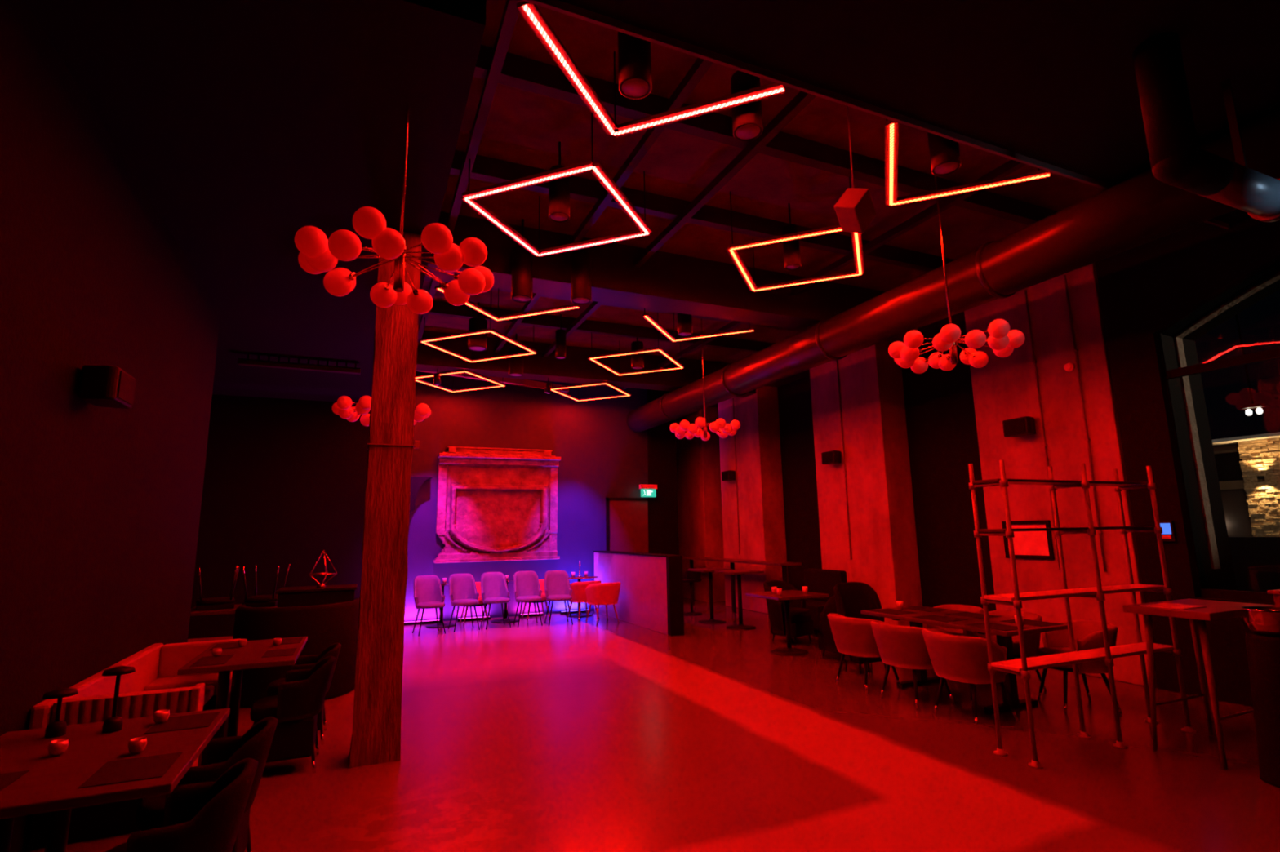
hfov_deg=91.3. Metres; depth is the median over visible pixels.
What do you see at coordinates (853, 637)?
tub chair
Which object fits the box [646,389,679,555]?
trim
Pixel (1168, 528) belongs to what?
terminal
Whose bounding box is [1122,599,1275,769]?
table
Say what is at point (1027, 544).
framed picture
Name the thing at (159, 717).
tealight holder
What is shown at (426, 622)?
washer
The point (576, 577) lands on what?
bistro table
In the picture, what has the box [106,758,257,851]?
chair
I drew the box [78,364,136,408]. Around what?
wall speaker
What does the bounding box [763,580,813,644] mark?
armchair
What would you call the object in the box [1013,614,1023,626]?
tumbler
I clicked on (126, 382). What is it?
grille
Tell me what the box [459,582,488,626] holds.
tub chair
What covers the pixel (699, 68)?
trim
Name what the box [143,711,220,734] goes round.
placemat
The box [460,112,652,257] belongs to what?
light
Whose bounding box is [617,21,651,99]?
recessed light
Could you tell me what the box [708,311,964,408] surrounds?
trim
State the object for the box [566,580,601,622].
tub chair
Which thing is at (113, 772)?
placemat
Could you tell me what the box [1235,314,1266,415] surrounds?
lamp
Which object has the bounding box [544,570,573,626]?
shell chair
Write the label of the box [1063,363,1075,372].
fire alarm strobe
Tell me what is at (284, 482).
wall
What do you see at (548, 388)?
track spotlight
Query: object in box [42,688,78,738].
table lamp
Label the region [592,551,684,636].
wall
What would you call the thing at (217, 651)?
tealight holder
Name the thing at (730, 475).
wall speaker
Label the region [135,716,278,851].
chair
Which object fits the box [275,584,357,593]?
countertop
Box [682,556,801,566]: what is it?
countertop
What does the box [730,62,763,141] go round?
recessed light
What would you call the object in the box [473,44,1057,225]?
ceiling beam
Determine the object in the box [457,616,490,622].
washer
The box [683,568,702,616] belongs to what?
bar stool
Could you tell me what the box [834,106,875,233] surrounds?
speaker
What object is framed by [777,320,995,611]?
wall
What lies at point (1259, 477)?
wall sconce
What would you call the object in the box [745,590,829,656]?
pedestal table
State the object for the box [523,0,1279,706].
wall
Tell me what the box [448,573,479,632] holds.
shell chair
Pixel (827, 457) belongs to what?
grille
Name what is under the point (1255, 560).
wall
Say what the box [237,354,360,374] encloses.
air vent
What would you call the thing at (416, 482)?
wall bracket
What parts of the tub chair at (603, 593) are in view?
leg, leg, backrest, leg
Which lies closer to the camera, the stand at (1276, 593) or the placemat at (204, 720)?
the placemat at (204, 720)
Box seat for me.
[804,568,847,637]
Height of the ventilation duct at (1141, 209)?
0.560 m
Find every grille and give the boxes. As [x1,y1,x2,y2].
[117,370,136,405]
[721,471,728,479]
[822,452,832,462]
[1003,417,1026,435]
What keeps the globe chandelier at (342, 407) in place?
hanging from the ceiling at (522, 126)
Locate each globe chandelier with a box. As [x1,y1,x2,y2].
[294,103,493,314]
[332,395,431,426]
[669,318,740,440]
[888,174,1025,373]
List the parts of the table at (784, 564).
leg, leg, leg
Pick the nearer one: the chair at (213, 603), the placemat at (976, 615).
the placemat at (976, 615)
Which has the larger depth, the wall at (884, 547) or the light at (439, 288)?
the wall at (884, 547)
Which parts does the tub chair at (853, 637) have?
leg, backrest, leg, leg, leg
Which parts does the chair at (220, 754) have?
seat, backrest, seat, leg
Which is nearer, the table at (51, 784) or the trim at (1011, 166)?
the table at (51, 784)
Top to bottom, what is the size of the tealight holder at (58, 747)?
0.050 m
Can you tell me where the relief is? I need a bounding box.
[433,446,560,563]
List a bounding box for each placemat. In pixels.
[0,770,29,791]
[77,752,182,789]
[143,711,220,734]
[190,654,234,666]
[208,642,240,650]
[261,648,297,657]
[271,637,302,645]
[868,608,916,614]
[903,606,949,612]
[912,614,968,622]
[945,612,1001,618]
[964,622,1028,631]
[1000,619,1062,626]
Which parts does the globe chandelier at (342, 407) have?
globe, globe, globe, globe, globe, globe, globe, globe, globe, globe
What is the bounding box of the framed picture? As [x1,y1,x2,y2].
[1001,520,1054,559]
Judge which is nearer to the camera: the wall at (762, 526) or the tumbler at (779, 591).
the tumbler at (779, 591)
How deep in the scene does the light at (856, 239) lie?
6.24 m
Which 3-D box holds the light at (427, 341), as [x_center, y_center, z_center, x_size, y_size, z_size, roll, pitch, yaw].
[-2.352,-1.454,9.241,1.245,0.622,1.245,-5,-10,21]
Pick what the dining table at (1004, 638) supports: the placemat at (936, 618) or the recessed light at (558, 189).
the placemat at (936, 618)
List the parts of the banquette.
wall backrest, seat, backrest, seat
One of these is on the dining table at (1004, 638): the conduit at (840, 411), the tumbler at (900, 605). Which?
the tumbler at (900, 605)
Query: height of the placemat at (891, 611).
0.003 m
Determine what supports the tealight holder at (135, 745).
on the table at (51, 784)
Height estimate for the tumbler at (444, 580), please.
0.085 m
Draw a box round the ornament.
[308,550,337,588]
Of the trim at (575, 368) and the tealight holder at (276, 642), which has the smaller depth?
the tealight holder at (276, 642)
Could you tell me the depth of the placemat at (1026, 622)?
5.65 m
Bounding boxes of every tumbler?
[442,577,446,583]
[771,586,777,593]
[776,588,782,595]
[801,586,807,593]
[896,600,903,609]
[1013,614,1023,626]
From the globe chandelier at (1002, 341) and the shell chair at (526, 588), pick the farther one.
the shell chair at (526, 588)
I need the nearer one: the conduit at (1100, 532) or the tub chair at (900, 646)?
the tub chair at (900, 646)
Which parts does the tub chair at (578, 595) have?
leg, backrest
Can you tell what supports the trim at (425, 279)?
attached to the wall at (884, 547)
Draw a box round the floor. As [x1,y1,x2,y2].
[21,597,1279,851]
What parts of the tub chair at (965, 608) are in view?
seat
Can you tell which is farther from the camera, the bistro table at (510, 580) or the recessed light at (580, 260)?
the bistro table at (510, 580)
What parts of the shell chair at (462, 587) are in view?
leg, leg, backrest, seat, leg, leg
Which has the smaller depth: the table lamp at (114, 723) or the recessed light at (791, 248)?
the table lamp at (114, 723)
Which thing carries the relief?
attached to the wall at (284, 482)
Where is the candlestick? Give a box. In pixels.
[577,560,582,576]
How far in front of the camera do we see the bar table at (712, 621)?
11.03 m
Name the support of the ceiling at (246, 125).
attached to the wall at (100, 507)
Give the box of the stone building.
[1212,431,1279,537]
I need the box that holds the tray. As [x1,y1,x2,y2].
[237,358,360,368]
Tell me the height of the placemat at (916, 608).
0.003 m
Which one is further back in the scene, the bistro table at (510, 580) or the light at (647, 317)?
the bistro table at (510, 580)
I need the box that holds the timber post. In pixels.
[348,230,422,768]
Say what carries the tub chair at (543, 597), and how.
on the floor
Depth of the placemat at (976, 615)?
6.24 m
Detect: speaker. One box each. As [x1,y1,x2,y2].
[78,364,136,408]
[721,470,735,480]
[821,450,841,464]
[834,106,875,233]
[1002,416,1035,437]
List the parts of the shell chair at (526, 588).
leg, leg, backrest, seat, leg, leg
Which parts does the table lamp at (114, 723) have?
stem, lamp shade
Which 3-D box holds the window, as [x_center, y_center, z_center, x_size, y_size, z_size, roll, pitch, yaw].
[6.308,-0.364,3.899,0.060,3.210,5.070,3,-10,-23]
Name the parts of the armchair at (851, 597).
seat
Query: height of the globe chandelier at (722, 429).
2.000 m
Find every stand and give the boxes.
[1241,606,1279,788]
[1266,589,1279,608]
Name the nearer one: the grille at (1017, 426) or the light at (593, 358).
the grille at (1017, 426)
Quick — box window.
[1157,333,1279,603]
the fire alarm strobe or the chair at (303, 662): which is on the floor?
the chair at (303, 662)
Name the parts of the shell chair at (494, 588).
leg, leg, backrest, seat, leg, leg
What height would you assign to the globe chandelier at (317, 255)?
2.000 m
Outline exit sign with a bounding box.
[639,484,657,497]
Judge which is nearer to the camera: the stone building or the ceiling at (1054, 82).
the ceiling at (1054, 82)
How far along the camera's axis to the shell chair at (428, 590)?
10.57 m
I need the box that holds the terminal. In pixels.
[1154,520,1176,542]
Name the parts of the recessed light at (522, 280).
stem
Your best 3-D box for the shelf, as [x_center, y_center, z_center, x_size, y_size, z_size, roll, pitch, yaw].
[3.399,1.331,4.823,1.830,2.070,0.350,3,-10,-22]
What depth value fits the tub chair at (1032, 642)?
6.14 m
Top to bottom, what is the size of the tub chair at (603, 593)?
0.719 m
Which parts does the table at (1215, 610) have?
leg, leg, leg, leg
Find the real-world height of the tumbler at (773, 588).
0.085 m
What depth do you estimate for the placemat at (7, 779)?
2.27 m
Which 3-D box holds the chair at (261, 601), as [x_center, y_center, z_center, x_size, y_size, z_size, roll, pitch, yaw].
[-4.762,2.026,7.946,0.418,0.501,0.418,1,-10,-12]
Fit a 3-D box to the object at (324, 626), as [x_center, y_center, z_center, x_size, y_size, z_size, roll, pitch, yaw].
[-3.538,2.311,6.499,1.050,0.920,1.062,-4,-10,17]
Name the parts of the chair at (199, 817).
seat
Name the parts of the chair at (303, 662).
seat, backrest, seat, leg, leg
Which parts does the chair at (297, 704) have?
seat, seat, backrest, leg, leg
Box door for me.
[605,497,651,553]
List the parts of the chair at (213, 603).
leg, seat, seat, leg, leg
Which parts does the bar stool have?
seat, backrest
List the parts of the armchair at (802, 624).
seat, seat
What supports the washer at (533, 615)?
on the floor
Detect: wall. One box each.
[0,0,220,851]
[187,370,648,639]
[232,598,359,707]
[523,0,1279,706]
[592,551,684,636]
[675,386,787,613]
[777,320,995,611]
[809,341,924,628]
[964,262,1156,687]
[1228,537,1279,592]
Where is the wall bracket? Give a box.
[409,476,431,511]
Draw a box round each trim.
[416,330,755,397]
[417,0,522,345]
[417,370,568,392]
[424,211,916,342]
[424,277,802,332]
[428,300,774,352]
[449,150,955,271]
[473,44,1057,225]
[474,48,718,381]
[520,83,823,380]
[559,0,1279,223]
[617,154,1034,391]
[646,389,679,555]
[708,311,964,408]
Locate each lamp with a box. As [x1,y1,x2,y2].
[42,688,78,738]
[102,666,135,733]
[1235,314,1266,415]
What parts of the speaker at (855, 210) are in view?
rod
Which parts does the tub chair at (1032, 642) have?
seat, backrest, leg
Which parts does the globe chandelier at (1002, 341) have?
globe, globe, globe, globe, globe, arm, arm, globe, globe, rod, globe, globe, arm, arm, globe, globe, globe, globe, globe, globe, globe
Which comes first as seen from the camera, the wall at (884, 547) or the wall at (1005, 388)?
the wall at (1005, 388)
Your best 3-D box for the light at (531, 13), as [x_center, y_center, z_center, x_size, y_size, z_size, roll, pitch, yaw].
[-0.021,-2.379,3.987,1.697,0.622,0.880,3,-10,-23]
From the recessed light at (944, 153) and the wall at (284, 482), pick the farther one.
the wall at (284, 482)
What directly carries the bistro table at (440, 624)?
on the floor
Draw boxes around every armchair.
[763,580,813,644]
[817,595,844,663]
[833,582,886,675]
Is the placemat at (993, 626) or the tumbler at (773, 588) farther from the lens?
the tumbler at (773, 588)
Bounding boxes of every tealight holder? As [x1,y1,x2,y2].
[47,738,69,755]
[127,737,147,753]
[152,709,169,724]
[212,648,222,656]
[237,639,247,646]
[272,638,281,645]
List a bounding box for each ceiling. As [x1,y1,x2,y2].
[24,0,486,402]
[417,0,1112,363]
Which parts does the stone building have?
entrance door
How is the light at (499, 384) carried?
hanging from the ceiling at (522, 126)
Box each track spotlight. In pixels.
[433,368,441,385]
[544,377,551,393]
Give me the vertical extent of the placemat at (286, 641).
0.003 m
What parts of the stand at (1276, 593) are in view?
lid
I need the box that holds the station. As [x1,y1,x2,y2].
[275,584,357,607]
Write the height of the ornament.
0.443 m
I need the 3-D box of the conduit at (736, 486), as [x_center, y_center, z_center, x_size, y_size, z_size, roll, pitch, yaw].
[2.040,1.034,13.245,0.026,3.300,0.040,3,-10,-23]
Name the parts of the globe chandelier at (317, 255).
globe, globe, globe, globe, globe, globe, arm, arm, arm, arm, globe, arm, globe, globe, arm, globe, rod, arm, arm, arm, arm, globe, arm, arm, arm, arm, globe, globe, globe, globe, globe, globe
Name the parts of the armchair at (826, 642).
seat, backrest, seat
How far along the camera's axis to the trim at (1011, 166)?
6.67 m
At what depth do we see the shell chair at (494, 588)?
11.16 m
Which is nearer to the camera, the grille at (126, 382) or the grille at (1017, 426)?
the grille at (126, 382)
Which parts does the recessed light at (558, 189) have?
stem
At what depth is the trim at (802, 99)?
5.62 m
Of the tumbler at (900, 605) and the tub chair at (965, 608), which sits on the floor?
the tub chair at (965, 608)
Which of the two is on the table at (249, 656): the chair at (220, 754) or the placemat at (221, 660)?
the placemat at (221, 660)
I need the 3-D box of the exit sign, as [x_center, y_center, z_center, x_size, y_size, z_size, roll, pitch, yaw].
[0.146,1.418,13.621,0.400,0.270,0.276,3,-10,-23]
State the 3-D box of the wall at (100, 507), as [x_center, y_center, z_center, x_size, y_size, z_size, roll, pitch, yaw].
[-2.464,-0.551,1.663,0.150,4.920,10.800,3,-10,-23]
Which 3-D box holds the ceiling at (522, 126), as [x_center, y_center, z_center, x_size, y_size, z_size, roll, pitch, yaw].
[-3.832,-1.835,9.011,15.950,0.100,13.250,3,-10,-23]
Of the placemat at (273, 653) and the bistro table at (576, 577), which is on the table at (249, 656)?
the placemat at (273, 653)
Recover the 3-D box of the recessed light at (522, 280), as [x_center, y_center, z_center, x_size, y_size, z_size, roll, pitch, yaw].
[-1.247,-1.772,6.629,0.220,0.900,0.220,3,-10,-23]
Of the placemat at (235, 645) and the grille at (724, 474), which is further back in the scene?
the grille at (724, 474)
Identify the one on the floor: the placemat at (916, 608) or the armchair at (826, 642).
the armchair at (826, 642)
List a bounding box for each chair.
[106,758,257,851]
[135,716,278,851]
[195,565,239,611]
[241,564,289,607]
[249,656,335,773]
[266,642,341,745]
[412,575,445,636]
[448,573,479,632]
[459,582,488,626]
[480,572,511,630]
[513,571,542,627]
[521,579,551,622]
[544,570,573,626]
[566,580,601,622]
[585,582,621,625]
[826,613,902,693]
[870,620,954,709]
[921,628,1018,728]
[922,604,983,636]
[972,610,1046,690]
[1035,620,1122,713]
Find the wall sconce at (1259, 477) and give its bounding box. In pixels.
[1257,475,1264,479]
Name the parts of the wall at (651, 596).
cap rail, post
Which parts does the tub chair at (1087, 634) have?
leg, seat, seat, leg, backrest, leg, leg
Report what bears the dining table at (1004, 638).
on the floor
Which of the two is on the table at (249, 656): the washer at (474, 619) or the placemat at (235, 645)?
the placemat at (235, 645)
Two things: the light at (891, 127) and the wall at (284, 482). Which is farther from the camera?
the wall at (284, 482)
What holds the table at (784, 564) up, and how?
on the floor
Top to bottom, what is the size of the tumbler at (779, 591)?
0.085 m
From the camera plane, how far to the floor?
4.36 m
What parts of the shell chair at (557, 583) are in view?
leg, leg, backrest, seat, leg, leg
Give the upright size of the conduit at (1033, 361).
3.300 m
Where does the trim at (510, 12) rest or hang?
attached to the wall at (284, 482)
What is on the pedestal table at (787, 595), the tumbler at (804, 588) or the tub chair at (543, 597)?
the tumbler at (804, 588)
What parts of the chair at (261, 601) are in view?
leg, leg, seat, seat, leg, leg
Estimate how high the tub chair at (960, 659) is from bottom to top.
0.719 m
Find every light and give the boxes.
[415,369,506,392]
[419,289,537,362]
[435,280,580,320]
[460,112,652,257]
[467,302,487,351]
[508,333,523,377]
[511,218,533,302]
[516,0,785,137]
[548,141,569,222]
[551,381,631,400]
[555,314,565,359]
[570,225,591,304]
[587,312,684,375]
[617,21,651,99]
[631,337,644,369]
[641,308,754,342]
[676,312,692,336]
[725,177,864,291]
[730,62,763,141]
[782,203,800,270]
[884,109,1050,206]
[927,123,960,175]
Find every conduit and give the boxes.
[732,398,740,554]
[835,360,851,559]
[1024,289,1060,569]
[1063,275,1106,572]
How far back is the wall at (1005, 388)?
7.11 m
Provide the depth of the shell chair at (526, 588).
11.34 m
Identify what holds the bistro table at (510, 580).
on the floor
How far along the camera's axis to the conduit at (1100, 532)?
6.83 m
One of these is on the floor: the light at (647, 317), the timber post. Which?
the timber post
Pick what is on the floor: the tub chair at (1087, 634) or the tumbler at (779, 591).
the tub chair at (1087, 634)
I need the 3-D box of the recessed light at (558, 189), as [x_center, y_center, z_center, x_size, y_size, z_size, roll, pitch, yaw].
[-0.686,-2.102,5.329,0.180,0.700,0.180,3,-10,-23]
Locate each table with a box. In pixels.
[0,708,230,851]
[177,636,307,738]
[190,604,277,616]
[425,581,454,628]
[490,578,518,623]
[565,574,597,617]
[682,556,801,613]
[687,567,733,624]
[714,569,764,630]
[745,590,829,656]
[860,605,1067,712]
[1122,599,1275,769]
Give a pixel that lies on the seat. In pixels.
(816, 580)
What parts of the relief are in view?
cornice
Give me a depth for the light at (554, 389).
12.18 m
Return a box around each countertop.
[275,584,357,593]
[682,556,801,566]
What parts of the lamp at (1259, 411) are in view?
stem, bulb, bulb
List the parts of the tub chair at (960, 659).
leg, backrest, leg, leg, leg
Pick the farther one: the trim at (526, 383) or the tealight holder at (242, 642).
the trim at (526, 383)
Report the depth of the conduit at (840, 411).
10.26 m
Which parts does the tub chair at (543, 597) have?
leg, leg, seat, backrest, seat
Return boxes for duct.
[626,108,1279,432]
[1132,31,1279,222]
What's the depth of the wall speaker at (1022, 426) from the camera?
7.35 m
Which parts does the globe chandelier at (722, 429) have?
globe, globe, globe, globe, globe, globe, globe, globe, rod, globe, globe, globe, globe, globe, globe, globe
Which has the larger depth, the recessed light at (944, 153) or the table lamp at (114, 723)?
the recessed light at (944, 153)
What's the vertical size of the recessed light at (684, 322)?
0.700 m
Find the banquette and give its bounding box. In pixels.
[28,639,239,850]
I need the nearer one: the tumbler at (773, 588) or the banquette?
the banquette
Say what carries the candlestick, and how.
on the bistro table at (576, 577)
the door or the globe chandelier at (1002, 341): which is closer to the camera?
the globe chandelier at (1002, 341)
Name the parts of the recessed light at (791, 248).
stem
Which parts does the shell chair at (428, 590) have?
leg, leg, backrest, seat, leg, leg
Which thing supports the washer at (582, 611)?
on the floor
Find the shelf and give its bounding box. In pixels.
[968,459,1196,768]
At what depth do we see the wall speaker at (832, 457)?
10.31 m
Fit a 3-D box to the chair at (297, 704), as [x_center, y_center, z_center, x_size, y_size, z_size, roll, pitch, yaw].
[-2.482,2.053,4.466,0.515,0.722,0.470,3,-10,-23]
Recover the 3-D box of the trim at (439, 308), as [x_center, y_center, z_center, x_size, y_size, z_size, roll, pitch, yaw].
[-1.065,-1.599,9.837,8.700,0.180,0.100,3,-10,-23]
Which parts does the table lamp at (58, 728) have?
stem, lamp shade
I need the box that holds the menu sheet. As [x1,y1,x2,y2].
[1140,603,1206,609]
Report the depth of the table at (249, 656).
4.49 m
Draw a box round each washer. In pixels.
[404,619,439,626]
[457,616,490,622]
[518,613,544,617]
[560,609,590,614]
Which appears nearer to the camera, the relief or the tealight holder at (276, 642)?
the tealight holder at (276, 642)
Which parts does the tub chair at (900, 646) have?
leg, backrest, leg, leg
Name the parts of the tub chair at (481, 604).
leg, leg, seat, backrest, seat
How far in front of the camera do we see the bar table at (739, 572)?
10.36 m
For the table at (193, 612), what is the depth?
7.40 m
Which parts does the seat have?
seat, backrest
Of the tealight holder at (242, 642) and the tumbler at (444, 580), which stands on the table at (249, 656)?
the tealight holder at (242, 642)

